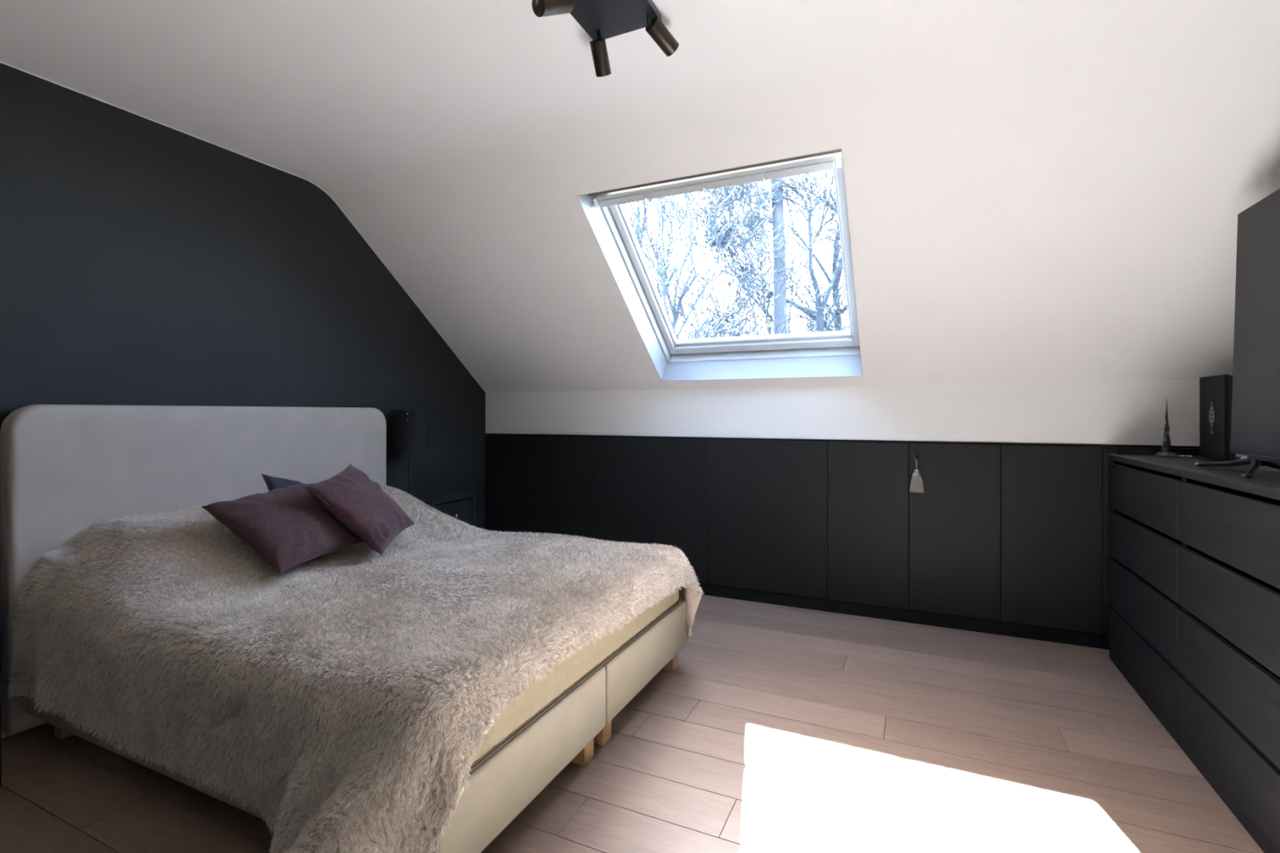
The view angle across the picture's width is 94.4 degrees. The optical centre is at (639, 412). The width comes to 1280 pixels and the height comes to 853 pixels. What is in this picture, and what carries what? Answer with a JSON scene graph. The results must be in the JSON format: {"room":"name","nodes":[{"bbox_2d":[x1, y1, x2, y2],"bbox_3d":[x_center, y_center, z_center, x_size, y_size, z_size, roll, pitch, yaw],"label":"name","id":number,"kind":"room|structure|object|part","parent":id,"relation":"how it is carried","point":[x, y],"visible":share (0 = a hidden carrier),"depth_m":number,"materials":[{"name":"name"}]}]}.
{"room":"bedroom","nodes":[
{"label":"bedroom","id":0,"kind":"room"},
{"bbox_2d":[0,61,485,529],"bbox_3d":[-2.281,-0.040,2.486,0.102,2.520,6.000,0,0,25],"label":"wall","id":1,"kind":"structure","parent":0,"point":[144,261],"depth_m":2.76,"materials":[{"name":"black paint"}]},
{"bbox_2d":[1,721,46,738],"bbox_3d":[-2.327,1.157,2.245,0.016,0.085,5.323,0,0,25],"label":"baseboard","id":2,"kind":"structure","parent":1,"relation":"attached to","point":[3,735],"depth_m":2.22,"materials":[{"name":"grey paint"}]},
{"bbox_2d":[0,595,1263,852],"bbox_3d":[-0.248,1.230,1.480,4.636,0.060,5.920,0,0,25],"label":"floor","id":3,"kind":"structure","parent":0,"point":[775,728],"depth_m":1.98,"materials":[{"name":"brown wood"}]},
{"bbox_2d":[0,600,1,787],"bbox_3d":[-2.297,0.900,1.793,0.406,0.600,0.408,0,0,25],"label":"nightstand","id":4,"kind":"object","parent":3,"relation":"on","point":[0,601],"visible":1,"depth_m":1.90,"materials":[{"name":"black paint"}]},
{"bbox_2d":[0,404,687,852],"bbox_3d":[-1.060,0.584,2.502,2.064,1.232,1.683,0,0,25],"label":"bed","id":5,"kind":"object","parent":3,"relation":"on","point":[65,470],"visible":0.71,"depth_m":2.30,"materials":[{"name":"beige fabric"}]},
{"bbox_3d":[-2.137,1.152,2.218,0.050,0.096,0.065,0,0,25],"label":"leg","id":6,"kind":"part","parent":5,"relation":"part of","materials":[{"name":"brown wood"}]},
{"bbox_3d":[-1.953,0.564,2.914,0.098,1.192,1.683,0,0,25],"label":"headboard","id":7,"kind":"part","parent":5,"relation":"part of","materials":[{"name":"beige fabric"}]},
{"bbox_2d":[6,483,704,852],"bbox_3d":[-1.012,0.798,2.391,2.040,0.795,2.045,0,0,25],"label":"throw","id":8,"kind":"object","parent":5,"relation":"on","point":[346,695],"visible":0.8,"depth_m":1.80,"materials":[{"name":"beige fur"}]},
{"bbox_2d":[201,484,364,574],"bbox_3d":[-1.424,0.452,2.409,0.364,0.274,0.448,0,0,17],"label":"cushion","id":9,"kind":"object","parent":8,"relation":"on","point":[288,527],"visible":0.9,"depth_m":2.31,"materials":[{"name":"fabric"}]},
{"bbox_2d":[261,474,315,494],"bbox_3d":[-1.473,0.456,2.685,0.284,0.376,0.460,0,0,25],"label":"cushion","id":10,"kind":"object","parent":8,"relation":"on","point":[272,482],"visible":0.16,"depth_m":2.62,"materials":[{"name":"grey fabric"}]},
{"bbox_2d":[305,464,414,555],"bbox_3d":[-1.222,0.416,2.632,0.296,0.346,0.443,0,0,-3],"label":"cushion","id":11,"kind":"object","parent":8,"relation":"on","point":[360,503],"visible":1,"depth_m":2.52,"materials":[{"name":"fabric"}]},
{"bbox_2d":[464,587,679,776],"bbox_3d":[-1.015,0.779,2.496,1.967,0.209,1.620,0,0,25],"label":"mattress","id":12,"kind":"object","parent":5,"relation":"on","point":[565,674],"visible":0.12,"depth_m":1.83,"materials":[{"name":"beige fabric"}]},
{"bbox_2d":[40,545,83,567],"bbox_3d":[-1.956,0.563,2.429,0.406,0.142,0.664,0,0,25],"label":"pillow","id":13,"kind":"object","parent":12,"relation":"on","point":[51,555],"visible":0.07,"depth_m":2.20,"materials":[{"name":"white fabric"}]},
{"bbox_3d":[-0.197,1.152,2.053,0.050,0.096,0.065,0,0,25],"label":"leg","id":14,"kind":"part","parent":5,"relation":"part of","materials":[{"name":"brown wood"}]},
{"bbox_3d":[-0.141,1.152,2.174,0.050,0.096,0.065,0,0,25],"label":"leg","id":15,"kind":"part","parent":5,"relation":"part of","materials":[{"name":"brown wood"}]},
{"bbox_3d":[0.143,1.152,2.790,0.050,0.096,0.065,0,0,25],"label":"leg","id":16,"kind":"part","parent":5,"relation":"part of","materials":[{"name":"brown wood"}]},
{"bbox_2d":[413,490,475,526],"bbox_3d":[-1.348,0.870,3.856,0.417,0.660,0.400,0,0,25],"label":"nightstand","id":17,"kind":"object","parent":3,"relation":"on","point":[461,506],"visible":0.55,"depth_m":3.85,"materials":[{"name":"black paint"}]},
{"bbox_2d":[391,409,427,498],"bbox_3d":[-1.465,0.260,3.778,0.216,0.560,0.216,0,0,-38],"label":"table lamp","id":18,"kind":"object","parent":17,"relation":"on","point":[409,427],"visible":0.8,"depth_m":3.69,"materials":[{"name":"black paint"}]},
{"bbox_3d":[-1.465,0.104,3.778,0.216,0.248,0.216,0,0,25],"label":"lamp shade","id":19,"kind":"part","parent":18,"relation":"part of","materials":[{"name":"black"}]},
{"bbox_3d":[-1.465,0.334,3.778,0.015,0.388,0.015,0,0,25],"label":"stem","id":20,"kind":"part","parent":18,"relation":"part of","materials":[{"name":"black paint"}]},
{"bbox_3d":[-1.191,0.654,3.783,0.018,0.161,0.334,0,0,25],"label":"drawer","id":21,"kind":"part","parent":17,"relation":"part of","materials":[{"name":"black paint"}]},
{"bbox_3d":[-1.115,0.881,3.952,0.030,0.638,0.030,0,0,25],"label":"leg","id":22,"kind":"part","parent":17,"relation":"part of","materials":[{"name":"black paint"}]},
{"bbox_2d":[589,436,647,544],"bbox_3d":[-0.081,0.650,4.358,0.449,0.960,0.400,0,0,25],"label":"base cabinet","id":23,"kind":"object","parent":3,"relation":"on","point":[617,465],"visible":0.41,"depth_m":4.17,"materials":[{"name":"black wood"}]},
{"bbox_2d":[645,438,706,584],"bbox_3d":[0.324,0.650,4.171,0.440,0.960,0.400,0,0,25],"label":"base cabinet","id":24,"kind":"object","parent":3,"relation":"on","point":[676,468],"visible":0.58,"depth_m":3.98,"materials":[{"name":"black wood"}]},
{"bbox_2d":[706,439,827,599],"bbox_3d":[0.869,0.650,3.919,0.760,0.960,0.400,0,0,25],"label":"base cabinet","id":25,"kind":"object","parent":3,"relation":"on","point":[767,500],"visible":0.84,"depth_m":3.73,"materials":[{"name":"black wood"}]},
{"bbox_2d":[485,433,1199,448],"bbox_3d":[0.801,0.166,3.748,4.433,0.011,0.029,0,0,25],"label":"trim","id":26,"kind":"structure","parent":25,"relation":"on","point":[605,436],"depth_m":3.46,"materials":[{"name":"black wood"}]},
{"bbox_2d":[827,441,908,609],"bbox_3d":[1.418,0.650,3.665,0.446,0.960,0.400,0,0,25],"label":"base cabinet","id":27,"kind":"object","parent":3,"relation":"on","point":[868,482],"visible":0.88,"depth_m":3.48,"materials":[{"name":"black wood"}]},
{"bbox_2d":[908,443,999,621],"bbox_3d":[1.820,0.650,3.464,0.451,0.960,0.428,0,0,25],"label":"base cabinet","id":28,"kind":"object","parent":3,"relation":"on","point":[954,524],"visible":0.96,"depth_m":3.29,"materials":[{"name":"black wood"}]},
{"bbox_2d":[909,459,924,493],"bbox_3d":[1.558,0.354,3.342,0.064,0.192,0.065,0,0,-13],"label":"tassel","id":29,"kind":"object","parent":28,"relation":"hanging from","point":[916,486],"visible":1,"depth_m":3.33,"materials":[{"name":"grey fabric"}]},
{"bbox_2d":[1000,444,1102,634],"bbox_3d":[2.233,0.650,3.288,0.445,0.960,0.400,0,0,25],"label":"base cabinet","id":30,"kind":"object","parent":3,"relation":"on","point":[1051,496],"visible":0.84,"depth_m":3.10,"materials":[{"name":"black wood"}]},
{"bbox_2d":[1108,453,1279,745],"bbox_3d":[2.333,0.700,2.419,0.483,1.000,0.835,0,0,25],"label":"dresser","id":31,"kind":"object","parent":3,"relation":"on","point":[1143,541],"visible":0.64,"depth_m":2.46,"materials":[{"name":"black wood"}]},
{"bbox_3d":[2.514,0.714,2.786,0.464,0.972,0.018,0,0,25],"label":"panel","id":32,"kind":"part","parent":31,"relation":"part of","materials":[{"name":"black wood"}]},
{"bbox_3d":[2.123,0.351,2.516,0.019,0.213,0.833,0,0,25],"label":"drawer","id":33,"kind":"part","parent":31,"relation":"part of","materials":[{"name":"black wood"}]},
{"bbox_3d":[2.123,0.818,2.516,0.019,0.219,0.833,0,0,25],"label":"drawer","id":34,"kind":"part","parent":31,"relation":"part of","materials":[{"name":"black wood"}]},
{"bbox_3d":[2.123,0.584,2.516,0.019,0.209,0.833,0,0,25],"label":"drawer","id":35,"kind":"part","parent":31,"relation":"part of","materials":[{"name":"black wood"}]},
{"bbox_3d":[2.123,1.040,2.516,0.019,0.187,0.833,0,0,25],"label":"drawer","id":36,"kind":"part","parent":31,"relation":"part of","materials":[{"name":"black wood"}]},
{"bbox_2d":[1155,398,1177,456],"bbox_3d":[2.457,0.064,2.761,0.077,0.272,0.080,0,0,2],"label":"figurine","id":37,"kind":"object","parent":31,"relation":"on","point":[1166,446],"visible":1,"depth_m":2.75,"materials":[{"name":"grey metal"}]},
{"bbox_3d":[2.171,0.714,2.044,0.464,0.972,0.018,0,0,25],"label":"panel","id":38,"kind":"part","parent":31,"relation":"part of","materials":[{"name":"black wood"}]},
{"bbox_2d":[1177,455,1191,457],"bbox_3d":[2.487,0.197,2.706,0.049,0.006,0.034,0,0,25],"label":"keyring","id":39,"kind":"object","parent":31,"relation":"on","point":[1178,455],"visible":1,"depth_m":2.70,"materials":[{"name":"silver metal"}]},
{"bbox_2d":[1200,374,1235,460],"bbox_3d":[2.555,0.018,2.628,0.037,0.364,0.245,0,0,25],"label":"book","id":40,"kind":"object","parent":31,"relation":"on","point":[1215,391],"visible":0.99,"depth_m":2.60,"materials":[{"name":"black paper"}]},
{"bbox_2d":[1177,468,1279,852],"bbox_3d":[1.982,0.700,1.659,0.483,1.000,0.835,0,0,25],"label":"dresser","id":41,"kind":"object","parent":3,"relation":"on","point":[1228,522],"visible":1,"depth_m":1.78,"materials":[{"name":"black wood"}]},
{"bbox_3d":[2.162,0.714,2.026,0.464,0.972,0.018,0,0,25],"label":"panel","id":42,"kind":"part","parent":41,"relation":"part of","materials":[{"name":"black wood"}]},
{"bbox_3d":[1.772,1.040,1.756,0.019,0.187,0.833,0,0,25],"label":"drawer","id":43,"kind":"part","parent":41,"relation":"part of","materials":[{"name":"black wood"}]},
{"bbox_3d":[1.772,0.818,1.756,0.019,0.219,0.833,0,0,25],"label":"drawer","id":44,"kind":"part","parent":41,"relation":"part of","materials":[{"name":"black wood"}]},
{"bbox_3d":[1.772,0.584,1.756,0.019,0.209,0.833,0,0,25],"label":"drawer","id":45,"kind":"part","parent":41,"relation":"part of","materials":[{"name":"black wood"}]},
{"bbox_3d":[1.772,0.351,1.756,0.019,0.213,0.833,0,0,25],"label":"drawer","id":46,"kind":"part","parent":41,"relation":"part of","materials":[{"name":"black wood"}]},
{"bbox_2d":[1195,188,1279,478],"bbox_3d":[1.821,-0.253,1.468,0.234,0.904,1.636,0,0,25],"label":"television","id":47,"kind":"object","parent":41,"relation":"on","point":[1255,393],"visible":1,"depth_m":1.96,"materials":[{"name":"black plastic"}]},
{"bbox_2d":[0,0,1279,448],"bbox_3d":[-0.227,-0.598,1.525,4.636,1.703,5.978,0,0,25],"label":"ceiling","id":48,"kind":"structure","parent":0,"point":[1037,190],"depth_m":2.40,"materials":[{"name":"white paint"}]},
{"bbox_2d":[531,0,679,76],"bbox_3d":[-0.073,-1.223,1.835,0.362,0.153,0.417,0,0,25],"label":"ceiling spotlight","id":49,"kind":"object","parent":48,"relation":"attached to","point":[602,20],"visible":1,"depth_m":1.91,"materials":[{"name":"black metal"}]},
{"bbox_3d":[-0.291,-1.188,1.730,0.025,0.040,0.045,0,0,-40],"label":"bulb","id":50,"kind":"part","parent":49,"relation":"part of","materials":[{"name":"silver metal"}]},
{"bbox_3d":[-0.138,-1.252,1.976,0.016,0.050,0.021,0,0,-36],"label":"stem","id":51,"kind":"part","parent":49,"relation":"part of","materials":[{"name":"black paint"}]},
{"bbox_3d":[-0.095,-1.287,1.875,0.250,0.026,0.250,0,0,25],"label":"plate","id":52,"kind":"part","parent":49,"relation":"part of","materials":[{"name":"black metal"}]},
{"bbox_3d":[0.033,-1.256,1.902,0.026,0.040,0.014,0,0,-20],"label":"stem","id":53,"kind":"part","parent":49,"relation":"part of","materials":[{"name":"black paint"}]},
{"bbox_2d":[577,148,862,381],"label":"window","id":54,"kind":"structure","parent":48,"relation":"attached to","point":[837,353],"depth_m":3.56,"materials":[{"name":"grey"}]},
{"bbox_3d":[0.553,-0.847,3.352,1.263,0.998,1.192,0,0,25],"label":"frame","id":55,"kind":"part","parent":54,"relation":"part of","materials":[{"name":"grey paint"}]},
{"bbox_2d":[485,379,1199,446],"bbox_3d":[0.896,0.528,3.956,4.636,1.383,0.467,0,0,25],"label":"wall","id":56,"kind":"structure","parent":0,"point":[1125,412],"depth_m":3.46,"materials":[{"name":"white paint"}]},
{"bbox_2d":[696,582,1102,648],"bbox_3d":[0.571,1.165,3.848,3.932,0.070,0.015,0,0,25],"label":"baseboard","id":57,"kind":"structure","parent":56,"relation":"attached to","point":[998,628],"depth_m":3.38,"materials":[{"name":"black paint"}]},
{"bbox_2d":[1102,446,1199,649],"bbox_3d":[2.584,0.686,2.917,0.500,1.027,0.019,0,0,25],"label":"trim","id":58,"kind":"structure","parent":56,"relation":"attached to","point":[1105,451],"depth_m":3.01,"materials":[{"name":"paint"}]},
{"bbox_2d":[1192,448,1247,457],"bbox_3d":[1.815,-0.090,0.538,0.100,2.620,5.900,0,0,25],"label":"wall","id":59,"kind":"structure","parent":0,"point":[1237,455],"depth_m":2.75,"materials":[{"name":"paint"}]},
{"label":"outside","id":60,"kind":"structure","parent":0,"visible":0},
{"bbox_3d":[26.425,4.450,57.190,120.000,0.100,114.000,0,0,25],"label":"ground","id":61,"kind":"structure","parent":60,"visible":0},
{"bbox_2d":[622,181,843,339],"bbox_3d":[0.046,-0.460,8.633,8.406,9.757,7.707,0,0,-28],"label":"bare tree","id":62,"kind":"object","parent":61,"relation":"on","point":[676,309],"visible":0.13,"depth_m":7.42,"materials":[{"name":"grey plant"}]},
{"bbox_2d":[718,295,765,336],"bbox_3d":[3.740,-0.125,22.035,4.131,9.050,4.003,0,0,-26],"label":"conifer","id":63,"kind":"object","parent":61,"relation":"on","point":[739,295],"visible":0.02,"depth_m":21.88,"materials":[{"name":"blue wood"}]},
{"bbox_2d":[639,169,849,339],"bbox_3d":[3.677,-1.497,11.616,9.454,11.814,8.449,0,0,44],"label":"bare tree","id":64,"kind":"object","parent":61,"relation":"on","point":[820,315],"visible":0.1,"depth_m":11.43,"materials":[{"name":"grey plant"}]},
{"bbox_2d":[653,170,849,338],"bbox_3d":[4.084,-2.337,13.980,10.246,13.493,11.302,0,0,-18],"label":"bare tree","id":65,"kind":"object","parent":61,"relation":"on","point":[834,264],"visible":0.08,"depth_m":12.57,"materials":[{"name":"grey plant"}]},
{"bbox_2d":[662,205,849,339],"bbox_3d":[2.425,-0.704,14.180,9.244,10.234,7.400,0,0,25],"label":"bare tree","id":66,"kind":"object","parent":61,"relation":"on","point":[708,286],"visible":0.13,"depth_m":13.60,"materials":[{"name":"grey plant"}]},
{"bbox_2d":[680,170,839,334],"bbox_3d":[2.196,-1.017,10.577,2.903,10.835,1.883,0,0,16],"label":"pine tree","id":67,"kind":"object","parent":61,"relation":"on","point":[778,201],"visible":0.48,"depth_m":10.40,"materials":[{"name":"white plant"}]},
{"bbox_2d":[796,271,831,333],"bbox_3d":[7.062,-0.641,23.995,3.600,10.083,3.456,0,0,25],"label":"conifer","id":68,"kind":"object","parent":61,"relation":"on","point":[820,272],"visible":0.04,"depth_m":23.92,"materials":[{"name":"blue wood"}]}
]}

